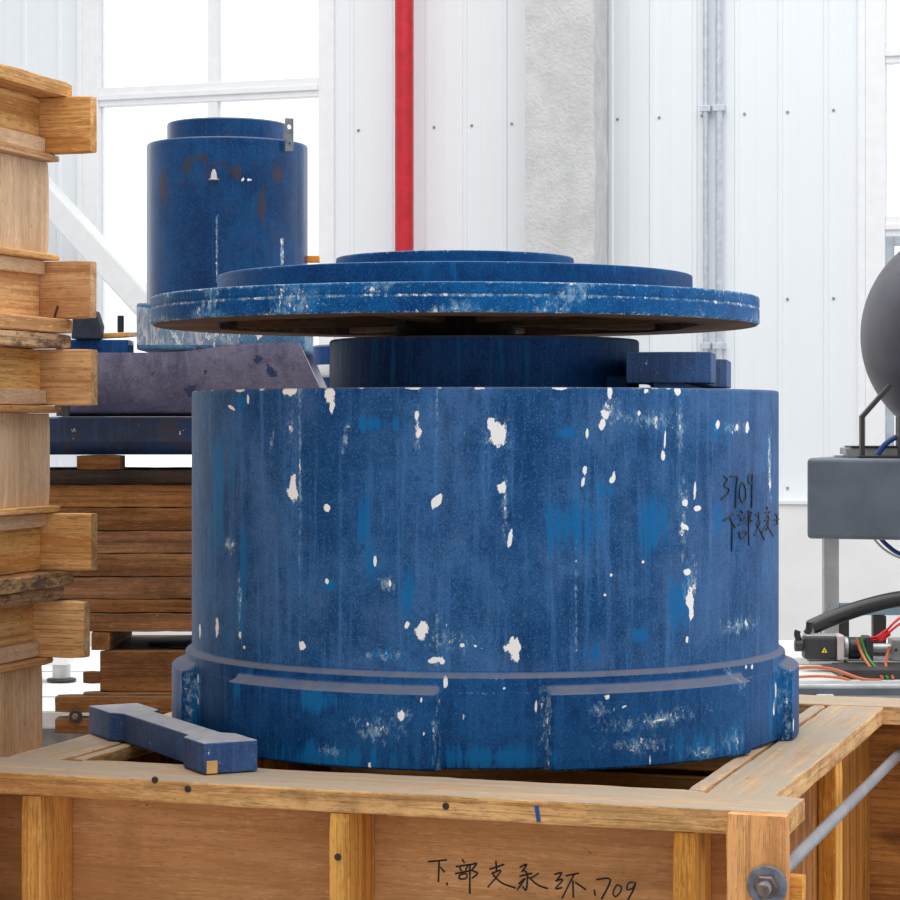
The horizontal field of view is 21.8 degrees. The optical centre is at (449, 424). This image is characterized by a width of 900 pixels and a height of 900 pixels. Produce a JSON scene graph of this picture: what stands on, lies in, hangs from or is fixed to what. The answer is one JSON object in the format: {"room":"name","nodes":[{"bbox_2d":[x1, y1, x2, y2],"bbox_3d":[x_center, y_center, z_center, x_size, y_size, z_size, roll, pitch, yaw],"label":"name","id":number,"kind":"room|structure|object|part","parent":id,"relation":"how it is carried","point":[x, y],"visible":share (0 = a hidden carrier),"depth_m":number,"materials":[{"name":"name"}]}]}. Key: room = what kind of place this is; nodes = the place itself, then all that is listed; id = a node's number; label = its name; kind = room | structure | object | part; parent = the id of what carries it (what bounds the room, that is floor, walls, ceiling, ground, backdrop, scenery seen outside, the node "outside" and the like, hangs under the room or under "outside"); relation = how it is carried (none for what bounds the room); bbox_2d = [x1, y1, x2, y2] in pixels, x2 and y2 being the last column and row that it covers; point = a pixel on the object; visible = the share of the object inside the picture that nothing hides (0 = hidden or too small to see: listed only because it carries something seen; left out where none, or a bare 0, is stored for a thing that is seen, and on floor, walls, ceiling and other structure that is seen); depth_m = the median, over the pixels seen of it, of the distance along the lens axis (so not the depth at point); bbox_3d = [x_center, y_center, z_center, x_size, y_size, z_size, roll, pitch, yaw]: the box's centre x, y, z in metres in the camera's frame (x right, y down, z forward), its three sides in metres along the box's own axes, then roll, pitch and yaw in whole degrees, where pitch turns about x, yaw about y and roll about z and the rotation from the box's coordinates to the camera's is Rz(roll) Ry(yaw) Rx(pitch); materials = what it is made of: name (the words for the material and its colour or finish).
{"room":"factory warehouse","nodes":[
{"label":"factory warehouse","id":0,"kind":"room"},
{"bbox_2d":[0,0,857,499],"bbox_3d":[0.475,-2.155,11.883,11.400,5.040,0.089,0,0,18],"label":"wall","id":1,"kind":"structure","parent":0,"point":[790,67],"depth_m":11.64,"materials":[{"name":"grey metal"}]},
{"bbox_2d":[77,0,81,455],"bbox_3d":[-1.996,-1.655,12.652,0.030,4.040,0.030,0,0,18],"label":"trim","id":2,"kind":"structure","parent":1,"relation":"attached to","point":[79,2],"depth_m":12.64,"materials":[{"name":"white metal"}]},
{"bbox_2d":[49,178,146,314],"bbox_3d":[-1.979,-1.046,12.335,4.898,4.901,0.120,0,0,18],"label":"diagonal brace","id":3,"kind":"object","parent":1,"relation":"attached to","point":[119,275],"visible":0.2,"depth_m":12.24,"materials":[{"name":"white paint"}]},
{"bbox_2d":[82,0,327,344],"bbox_3d":[-1.297,-1.655,12.450,1.425,4.040,0.091,0,0,18],"label":"window","id":4,"kind":"structure","parent":1,"relation":"in","point":[216,92],"depth_m":12.45,"materials":[{"name":"white metal"}]},
{"bbox_2d":[328,0,334,343],"bbox_3d":[-0.616,-1.655,12.193,0.030,4.040,0.030,0,0,18],"label":"trim","id":5,"kind":"structure","parent":1,"relation":"attached to","point":[331,3],"depth_m":12.18,"materials":[{"name":"white metal"}]},
{"bbox_2d":[395,0,413,250],"bbox_3d":[-0.211,-1.525,11.943,0.112,6.100,0.244,0,0,18],"label":"pipe","id":6,"kind":"object","parent":1,"relation":"attached to","point":[404,9],"visible":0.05,"depth_m":11.84,"materials":[{"name":"red metal"}]},
{"bbox_2d":[90,504,899,646],"bbox_3d":[0.462,0.955,11.845,11.400,1.140,0.170,0,0,18],"label":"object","id":7,"kind":"structure","parent":1,"relation":"attached to","point":[866,570],"depth_m":11.32,"materials":[{"name":"white paint"}]},
{"bbox_2d":[700,0,711,351],"bbox_3d":[1.264,-1.525,11.554,0.052,6.100,0.054,0,0,18],"label":"conduit","id":8,"kind":"object","parent":1,"relation":"attached to","point":[705,108],"visible":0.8,"depth_m":11.54,"materials":[{"name":"metal"}]},
{"bbox_2d":[712,0,725,358],"bbox_3d":[1.326,-1.525,11.533,0.058,6.100,0.054,0,0,18],"label":"conduit","id":9,"kind":"object","parent":1,"relation":"attached to","point":[718,108],"visible":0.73,"depth_m":11.51,"materials":[{"name":"metal"}]},
{"bbox_2d":[779,500,806,504],"bbox_3d":[0.460,0.375,11.838,11.400,0.020,0.185,0,0,18],"label":"trim","id":10,"kind":"structure","parent":1,"relation":"attached to","point":[798,502],"depth_m":11.34,"materials":[{"name":"white metal"}]},
{"bbox_2d":[858,0,864,445],"bbox_3d":[1.993,-1.655,11.325,0.035,4.040,0.030,0,0,18],"label":"trim","id":11,"kind":"structure","parent":1,"relation":"attached to","point":[861,3],"depth_m":11.31,"materials":[{"name":"white metal"}]},
{"bbox_2d":[865,0,899,445],"bbox_3d":[2.696,-1.655,11.122,1.426,4.040,0.091,0,0,18],"label":"window","id":12,"kind":"structure","parent":1,"relation":"in","point":[882,231],"depth_m":11.29,"materials":[{"name":"white metal"}]},
{"bbox_3d":[2.716,-1.655,11.124,1.274,3.850,0.006,0,0,18],"label":"pane","id":13,"kind":"part","parent":12,"relation":"part of","materials":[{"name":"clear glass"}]},
{"bbox_3d":[2.121,-0.319,11.294,0.045,1.178,0.032,0,0,18],"label":"sash frame","id":14,"kind":"part","parent":12,"relation":"part of","materials":[{"name":"white metal"}]},
{"bbox_3d":[2.393,-0.885,11.204,0.528,0.045,0.032,0,0,18],"label":"sash frame","id":15,"kind":"part","parent":12,"relation":"part of","materials":[{"name":"white metal"}]},
{"bbox_3d":[-1.681,1.575,5.402,11.400,0.100,14.190,0,0,18],"label":"floor","id":16,"kind":"structure","parent":0,"visible":0},
{"bbox_2d":[42,647,103,746],"bbox_3d":[-1.475,1.146,7.200,1.450,0.758,1.800,0,0,0],"label":"table","id":17,"kind":"object","parent":16,"relation":"on","point":[50,691],"visible":0.02,"depth_m":6.80,"materials":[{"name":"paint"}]},
{"bbox_2d":[47,664,75,682],"bbox_3d":[-1.162,0.742,7.000,0.088,0.050,0.088,0,0,0],"label":"stub","id":18,"kind":"object","parent":17,"relation":"on","point":[60,673],"visible":1,"depth_m":6.97,"materials":[{"name":"metal"}]},
{"bbox_2d":[46,657,73,664],"bbox_3d":[-1.211,0.703,7.020,0.150,0.025,0.120,0,0,0],"label":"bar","id":19,"kind":"object","parent":18,"relation":"on","point":[56,661],"visible":0.26,"depth_m":6.96,"materials":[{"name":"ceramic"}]},
{"bbox_2d":[55,635,185,733],"bbox_3d":[-0.661,1.033,5.806,0.558,0.986,0.508,0,0,0],"label":"crate","id":20,"kind":"object","parent":16,"relation":"on","point":[133,671],"visible":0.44,"depth_m":5.60,"materials":[{"name":"wood"}]},
{"bbox_2d":[69,709,82,722],"bbox_3d":[-0.890,0.693,5.566,0.033,0.033,0.006,0,0,0],"label":"washer","id":21,"kind":"object","parent":20,"relation":"in","point":[75,711],"depth_m":5.56,"materials":[{"name":"grey metal"}]},
{"bbox_2d":[91,631,131,649],"bbox_3d":[-0.836,0.518,5.800,0.047,0.046,0.401,0,0,0],"label":"block","id":22,"kind":"object","parent":20,"relation":"on","point":[100,640],"visible":0.62,"depth_m":5.60,"materials":[{"name":"brown wood"}]},
{"bbox_2d":[41,467,191,631],"bbox_3d":[-0.718,0.302,5.805,0.691,0.388,0.433,0,0,0],"label":"crate","id":23,"kind":"object","parent":22,"relation":"on","point":[141,581],"visible":0.41,"depth_m":5.60,"materials":[{"name":"brown wood"}]},
{"bbox_2d":[77,455,124,469],"bbox_3d":[-0.841,0.090,5.643,0.104,0.036,0.096,0,0,0],"label":"wood block","id":24,"kind":"object","parent":23,"relation":"on","point":[84,462],"visible":0.96,"depth_m":5.59,"materials":[{"name":"brown wood"}]},
{"bbox_3d":[-0.718,0.318,6.000,0.679,0.354,0.020,0,0,0],"label":"panel","id":25,"kind":"part","parent":23,"relation":"part of","materials":[{"name":"brown wood"}]},
{"bbox_3d":[-0.443,0.090,5.643,0.097,0.036,0.096,0,0,0],"label":"wood block","id":26,"kind":"object","parent":23,"relation":"on","visible":0},
{"bbox_2d":[49,417,191,454],"bbox_3d":[-0.742,0.026,5.804,0.766,0.091,0.432,0,0,0],"label":"metal beam","id":27,"kind":"structure","parent":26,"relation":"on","point":[68,435],"depth_m":5.59,"materials":[{"name":"blue metal"}]},
{"bbox_2d":[55,343,326,416],"bbox_3d":[-0.607,-0.106,5.665,0.661,0.172,0.400,0,0,0],"label":"block","id":28,"kind":"object","parent":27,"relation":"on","point":[162,384],"visible":0.6,"depth_m":5.48,"materials":[{"name":"grey paint"}]},
{"bbox_2d":[64,340,133,352],"bbox_3d":[-0.842,-0.161,5.555,0.172,0.081,0.090,0,0,0],"label":"bar","id":29,"kind":"object","parent":28,"relation":"in","point":[102,346],"visible":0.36,"depth_m":5.51,"materials":[{"name":"blue paint"}]},
{"bbox_2d":[71,311,103,339],"bbox_3d":[-0.851,-0.235,5.500,0.067,0.066,0.070,0,0,0],"label":"offcut","id":30,"kind":"object","parent":29,"relation":"on","point":[90,328],"visible":0.72,"depth_m":5.46,"materials":[{"name":"black paint"}]},
{"bbox_2d":[103,332,136,338],"bbox_3d":[-0.796,-0.213,5.563,0.106,0.015,0.036,0,0,1],"label":"stick","id":31,"kind":"object","parent":29,"relation":"on","point":[115,334],"visible":0.72,"depth_m":5.54,"materials":[{"name":"brown wood"}]},
{"bbox_2d":[117,315,123,331],"bbox_3d":[-0.783,-0.240,5.562,0.016,0.040,0.016,0,0,0],"label":"peg","id":32,"kind":"object","parent":31,"relation":"on","point":[120,318],"visible":1,"depth_m":5.56,"materials":[{"name":"black paint"}]},
{"bbox_2d":[136,303,313,354],"bbox_3d":[-0.547,-0.231,5.658,0.413,0.111,0.367,0,0,0],"label":"block","id":33,"kind":"object","parent":28,"relation":"on","point":[150,339],"visible":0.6,"depth_m":5.49,"materials":[{"name":"blue paint"}]},
{"bbox_2d":[147,117,319,302],"bbox_3d":[-0.528,-0.509,5.693,0.418,0.444,0.404,0,0,0],"label":"cylinder","id":34,"kind":"object","parent":33,"relation":"on","point":[225,194],"visible":0.9,"depth_m":5.53,"materials":[{"name":"blue paint"}]},
{"bbox_3d":[-0.609,0.547,5.835,0.419,0.012,0.409,0,0,0],"label":"lid","id":35,"kind":"part","parent":20,"relation":"part of","materials":[{"name":"brown wood"}]},
{"bbox_2d":[149,635,191,648],"bbox_3d":[-0.586,0.536,5.790,0.316,0.009,0.316,0,0,0],"label":"cover","id":36,"kind":"object","parent":20,"relation":"on","point":[173,642],"visible":0.34,"depth_m":5.73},
{"bbox_2d":[312,344,328,387],"bbox_3d":[-0.217,0.652,6.500,0.352,1.745,0.352,0,0,0],"label":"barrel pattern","id":37,"kind":"object","parent":16,"relation":"on","point":[320,354],"visible":0.09,"depth_m":6.39,"materials":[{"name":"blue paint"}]},
{"bbox_2d":[0,695,899,899],"bbox_3d":[0.131,1.018,3.934,1.436,1.015,1.413,0,0,18],"label":"crate","id":38,"kind":"object","parent":16,"relation":"on","point":[91,816],"visible":0.81,"depth_m":3.44,"materials":[{"name":"brown wood"}]},
{"bbox_2d":[89,703,256,773],"bbox_3d":[-0.445,0.491,3.697,0.086,0.046,0.525,0,0,-27],"label":"metal bar","id":39,"kind":"object","parent":38,"relation":"on","point":[203,750],"visible":1,"depth_m":3.62,"materials":[{"name":"blue paint"}]},
{"bbox_3d":[-0.136,0.978,3.425,1.180,0.855,0.012,0,0,18],"label":"panel","id":40,"kind":"part","parent":38,"relation":"part of","materials":[{"name":"brown wood"}]},
{"bbox_2d":[172,387,798,770],"bbox_3d":[0.059,0.229,4.000,1.062,0.572,1.062,0,0,18],"label":"metal cylinder","id":41,"kind":"object","parent":38,"relation":"on","point":[385,578],"visible":0.98,"depth_m":3.54,"materials":[{"name":"blue paint"}]},
{"bbox_2d":[329,335,638,387],"bbox_3d":[0.058,-0.101,4.000,0.528,0.087,0.528,0,0,3],"label":"metal ring","id":42,"kind":"object","parent":41,"relation":"on","point":[417,360],"visible":0.84,"depth_m":3.76,"materials":[{"name":"blue paint"}]},
{"bbox_2d":[151,250,759,336],"bbox_3d":[0.009,-0.214,4.000,1.032,0.140,1.032,0,0,-22],"label":"flange","id":43,"kind":"object","parent":42,"relation":"on","point":[419,292],"visible":0.97,"depth_m":3.64,"materials":[{"name":"blue paint"}]},
{"bbox_2d":[606,377,627,386],"bbox_3d":[0.273,-0.068,3.850,0.036,0.022,0.060,0,0,0],"label":"block","id":44,"kind":"object","parent":41,"relation":"on","point":[610,381],"visible":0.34,"depth_m":3.82,"materials":[{"name":"blue paint"}]},
{"bbox_2d":[626,352,730,388],"bbox_3d":[0.393,-0.086,3.965,0.134,0.058,0.579,0,0,10],"label":"block","id":45,"kind":"object","parent":41,"relation":"on","point":[654,369],"visible":0.88,"depth_m":3.68,"materials":[{"name":"blue paint"}]},
{"bbox_3d":[0.332,0.978,4.516,1.380,0.855,0.013,0,0,18],"label":"panel","id":46,"kind":"part","parent":38,"relation":"part of","materials":[{"name":"brown wood"}]},
{"bbox_3d":[0.409,0.991,3.110,0.083,0.949,0.026,0,0,18],"label":"corner post","id":47,"kind":"part","parent":38,"relation":"part of","materials":[{"name":"orange wood"}]},
{"bbox_3d":[0.442,0.662,3.131,0.063,0.125,0.030,0,0,18],"label":"corner rail","id":48,"kind":"part","parent":38,"relation":"part of","materials":[{"name":"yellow wood"}]},
{"bbox_2d":[747,748,899,899],"bbox_3d":[0.644,0.608,3.769,0.054,0.054,1.501,0,0,18],"label":"rod","id":49,"kind":"object","parent":38,"relation":"attached to","point":[765,882],"visible":1,"depth_m":3.36,"materials":[{"name":"metal"}]},
{"bbox_3d":[0.412,0.608,3.069,0.018,0.018,0.026,0,0,18],"label":"rod","id":50,"kind":"part","parent":49,"relation":"part of","materials":[{"name":"metal"}]},
{"bbox_2d":[747,865,787,899],"bbox_3d":[0.419,0.608,3.090,0.054,0.054,0.005,0,0,18],"label":"washer","id":51,"kind":"object","parent":49,"relation":"in","point":[772,875],"depth_m":3.08,"materials":[{"name":"metal"}]},
{"bbox_2d":[525,0,607,336],"bbox_3d":[0.577,-1.575,11.570,0.367,6.200,0.250,0,0,18],"label":"column","id":52,"kind":"structure","parent":16,"relation":"on","point":[566,156],"depth_m":11.46,"materials":[{"name":"concrete"}]},
{"bbox_2d":[779,640,899,697],"bbox_3d":[1.510,1.058,6.101,1.580,0.933,1.298,0,0,0],"label":"bed","id":53,"kind":"object","parent":16,"relation":"on","point":[885,688],"visible":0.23,"depth_m":5.70,"materials":[{"name":"paint"}]},
{"bbox_2d":[794,622,843,663],"bbox_3d":[0.928,0.548,5.900,0.123,0.103,0.068,0,0,0],"label":"motor","id":54,"kind":"object","parent":53,"relation":"on","point":[816,648],"visible":1,"depth_m":5.87,"materials":[{"name":"metal"}]},
{"bbox_2d":[799,675,849,680],"bbox_3d":[0.885,0.609,5.631,0.158,0.018,0.015,0,0,-4],"label":"cable","id":55,"kind":"object","parent":53,"relation":"on","point":[800,676],"visible":0.78,"depth_m":5.63,"materials":[{"name":"orange rubber"}]},
{"bbox_2d":[799,666,880,680],"bbox_3d":[0.926,0.603,5.685,0.241,0.034,0.040,0,0,15],"label":"cable","id":56,"kind":"object","parent":53,"relation":"on","point":[800,667],"visible":0.71,"depth_m":5.69,"materials":[{"name":"rubber"}]},
{"bbox_3d":[1.510,0.628,5.513,1.580,0.044,0.085,0,0,0],"label":"rail","id":57,"kind":"part","parent":53,"relation":"part of","materials":[{"name":"metal"}]},
{"bbox_2d":[807,457,899,655],"bbox_3d":[1.241,0.353,6.207,0.540,0.533,0.300,0,0,18],"label":"machine","id":58,"kind":"object","parent":53,"relation":"on","point":[848,497],"visible":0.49,"depth_m":6.12,"materials":[{"name":"grey metal"}]},
{"bbox_3d":[1.016,0.460,6.250,0.040,0.320,0.040,0,0,0],"label":"leg","id":59,"kind":"part","parent":58,"relation":"part of","materials":[{"name":"metal"}]},
{"bbox_3d":[1.050,0.564,6.246,0.025,0.111,0.032,0,0,0],"label":"stand post","id":60,"kind":"part","parent":58,"relation":"part of","materials":[{"name":"black metal"}]},
{"bbox_2d":[833,446,896,456],"bbox_3d":[1.196,0.071,6.300,0.331,0.030,0.110,0,0,0],"label":"base plate","id":61,"kind":"object","parent":58,"relation":"on","point":[846,451],"visible":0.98,"depth_m":6.25,"materials":[{"name":"metal"}]},
{"bbox_3d":[1.209,0.058,6.300,0.278,0.005,0.110,0,0,0],"label":"lid","id":62,"kind":"part","parent":61,"relation":"part of","materials":[{"name":"grey metal"}]},
{"bbox_3d":[1.225,0.491,6.251,0.375,0.032,0.022,0,0,0],"label":"cross plate","id":63,"kind":"part","parent":58,"relation":"part of","materials":[{"name":"metal"}]},
{"bbox_2d":[856,251,899,457],"bbox_3d":[1.516,-0.228,6.300,0.891,0.630,0.603,0,0,0],"label":"tank","id":64,"kind":"object","parent":58,"relation":"on","point":[880,322],"visible":1,"depth_m":6.19,"materials":[{"name":"grey metal"}]},
{"bbox_3d":[1.144,0.564,6.246,0.035,0.111,0.032,0,0,0],"label":"stand post","id":65,"kind":"part","parent":58,"relation":"part of","materials":[{"name":"metal"}]},
{"bbox_2d":[875,434,896,454],"bbox_3d":[1.213,0.045,6.200,0.173,0.077,0.015,0,0,0],"label":"air hose","id":66,"kind":"object","parent":58,"relation":"on","point":[893,438],"visible":0.99,"depth_m":6.19,"materials":[{"name":"blue rubber"}]},
{"bbox_2d":[874,540,899,558],"bbox_3d":[1.255,0.338,6.210,0.272,0.083,0.006,0,0,0],"label":"cable","id":67,"kind":"object","parent":58,"relation":"hanging from","point":[876,541],"visible":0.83,"depth_m":6.21,"materials":[{"name":"white plastic"}]},
{"bbox_2d":[879,540,899,555],"bbox_3d":[1.253,0.330,6.230,0.229,0.072,0.012,0,0,0],"label":"air hose","id":68,"kind":"object","parent":58,"relation":"attached to","point":[883,542],"visible":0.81,"depth_m":6.22,"materials":[{"name":"blue plastic"}]},
{"bbox_2d":[807,591,899,632],"bbox_3d":[1.220,0.498,5.976,0.629,0.166,0.051,0,0,-6],"label":"hose","id":69,"kind":"object","parent":53,"relation":"on","point":[847,612],"visible":0.98,"depth_m":5.94,"materials":[{"name":"black rubber"}]},
{"bbox_3d":[1.578,0.608,5.875,1.243,0.024,0.350,0,0,0],"label":"rail","id":70,"kind":"part","parent":53,"relation":"part of","materials":[{"name":"grey metal"}]},
{"bbox_2d":[855,637,883,678],"bbox_3d":[1.038,0.574,5.772,0.018,0.088,0.170,0,0,-12],"label":"cable","id":71,"kind":"object","parent":53,"relation":"on","point":[856,639],"visible":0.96,"depth_m":5.83,"materials":[{"name":"orange plastic"}]},
{"bbox_2d":[844,635,899,660],"bbox_3d":[1.094,0.562,5.899,0.206,0.060,0.071,0,0,0],"label":"coupling","id":72,"kind":"object","parent":53,"relation":"on","point":[851,651],"visible":0.93,"depth_m":5.88,"materials":[{"name":"metal"}]},
{"bbox_3d":[1.051,0.562,5.900,0.020,0.060,0.070,0,0,0],"label":"bracket plate","id":73,"kind":"part","parent":72,"relation":"part of","materials":[{"name":"black metal"}]},
{"bbox_3d":[1.598,0.594,5.925,1.204,0.004,0.130,0,0,0],"label":"guide rail","id":74,"kind":"part","parent":53,"relation":"part of","materials":[{"name":"grey metal"}]},
{"bbox_2d":[859,636,888,678],"bbox_3d":[1.050,0.573,5.772,0.020,0.090,0.171,0,0,-14],"label":"cable","id":75,"kind":"object","parent":53,"relation":"on","point":[860,638],"visible":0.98,"depth_m":5.84,"materials":[{"name":"green plastic"}]},
{"bbox_2d":[870,617,899,641],"bbox_3d":[1.254,0.514,5.897,0.415,0.206,0.063,0,0,-13],"label":"cable","id":76,"kind":"object","parent":53,"relation":"on","point":[884,634],"visible":1,"depth_m":5.83,"materials":[{"name":"red plastic"}]},
{"bbox_2d":[884,646,893,678],"bbox_3d":[1.082,0.585,5.771,0.020,0.065,0.168,0,0,8],"label":"cable","id":77,"kind":"object","parent":53,"relation":"on","point":[889,647],"visible":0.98,"depth_m":5.83,"materials":[{"name":"orange plastic"}]},
{"bbox_3d":[-1.318,1.320,3.639,1.187,0.420,0.978,0,0,18],"label":"crate","id":78,"kind":"object","parent":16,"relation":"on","visible":0},
{"bbox_3d":[-1.317,0.900,3.640,1.187,0.420,0.978,0,0,18],"label":"crate","id":79,"kind":"object","parent":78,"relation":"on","visible":0},
{"bbox_2d":[0,586,89,756],"bbox_3d":[-1.318,0.479,3.639,1.187,0.420,0.978,0,0,18],"label":"crate","id":80,"kind":"object","parent":79,"relation":"on","point":[36,627],"visible":0.55,"depth_m":3.89,"materials":[{"name":"brown wood"}]},
{"bbox_3d":[-0.852,0.341,3.486,0.022,0.096,0.918,0,0,18],"label":"rail","id":81,"kind":"part","parent":80,"relation":"part of","materials":[{"name":"brown wood"}]},
{"bbox_3d":[-0.843,0.478,3.491,0.016,0.154,0.953,0,0,18],"label":"panel","id":82,"kind":"part","parent":80,"relation":"part of","materials":[{"name":"brown wood"}]},
{"bbox_3d":[-0.836,0.395,3.495,0.044,0.012,0.946,0,0,18],"label":"thin rail","id":83,"kind":"part","parent":80,"relation":"part of","materials":[{"name":"brown wood"}]},
{"bbox_2d":[0,330,97,594],"bbox_3d":[-1.304,0.059,3.635,1.187,0.420,0.978,0,0,18],"label":"crate","id":84,"kind":"object","parent":80,"relation":"on","point":[37,374],"visible":1,"depth_m":3.88,"materials":[{"name":"brown wood"}]},
{"bbox_3d":[-0.839,0.195,3.482,0.022,0.097,0.918,0,0,18],"label":"rail","id":85,"kind":"part","parent":84,"relation":"part of","materials":[{"name":"brown wood"}]},
{"bbox_3d":[-0.839,-0.080,3.482,0.022,0.096,0.919,0,0,18],"label":"rail","id":86,"kind":"part","parent":84,"relation":"part of","materials":[{"name":"brown wood"}]},
{"bbox_3d":[-0.830,0.058,3.487,0.016,0.154,0.953,0,0,18],"label":"panel","id":87,"kind":"part","parent":84,"relation":"part of","materials":[{"name":"brown wood"}]},
{"bbox_3d":[-0.823,0.140,3.491,0.044,0.011,0.946,0,0,18],"label":"thin rail","id":88,"kind":"part","parent":84,"relation":"part of","materials":[{"name":"brown wood"}]},
{"bbox_3d":[-0.823,-0.026,3.491,0.044,0.012,0.946,0,0,18],"label":"thin rail","id":89,"kind":"part","parent":84,"relation":"part of","materials":[{"name":"brown wood"}]},
{"bbox_2d":[0,63,96,333],"bbox_3d":[-1.306,-0.362,3.636,1.187,0.420,0.978,0,0,18],"label":"crate","id":90,"kind":"object","parent":84,"relation":"on","point":[41,119],"visible":1,"depth_m":3.88,"materials":[{"name":"brown wood"}]},
{"bbox_3d":[-0.841,-0.225,3.482,0.022,0.097,0.918,0,0,18],"label":"rail","id":91,"kind":"part","parent":90,"relation":"part of","materials":[{"name":"brown wood"}]},
{"bbox_3d":[-0.841,-0.500,3.482,0.022,0.096,0.918,0,0,18],"label":"rail","id":92,"kind":"part","parent":90,"relation":"part of","materials":[{"name":"brown wood"}]},
{"bbox_3d":[-0.832,-0.363,3.487,0.016,0.154,0.953,0,0,18],"label":"panel","id":93,"kind":"part","parent":90,"relation":"part of","materials":[{"name":"brown wood"}]},
{"bbox_3d":[-0.825,-0.446,3.491,0.044,0.012,0.946,0,0,18],"label":"thin rail","id":94,"kind":"part","parent":90,"relation":"part of","materials":[{"name":"brown wood"}]},
{"bbox_3d":[-0.825,-0.280,3.491,0.044,0.011,0.945,0,0,18],"label":"thin rail","id":95,"kind":"part","parent":90,"relation":"part of","materials":[{"name":"brown wood"}]}
]}

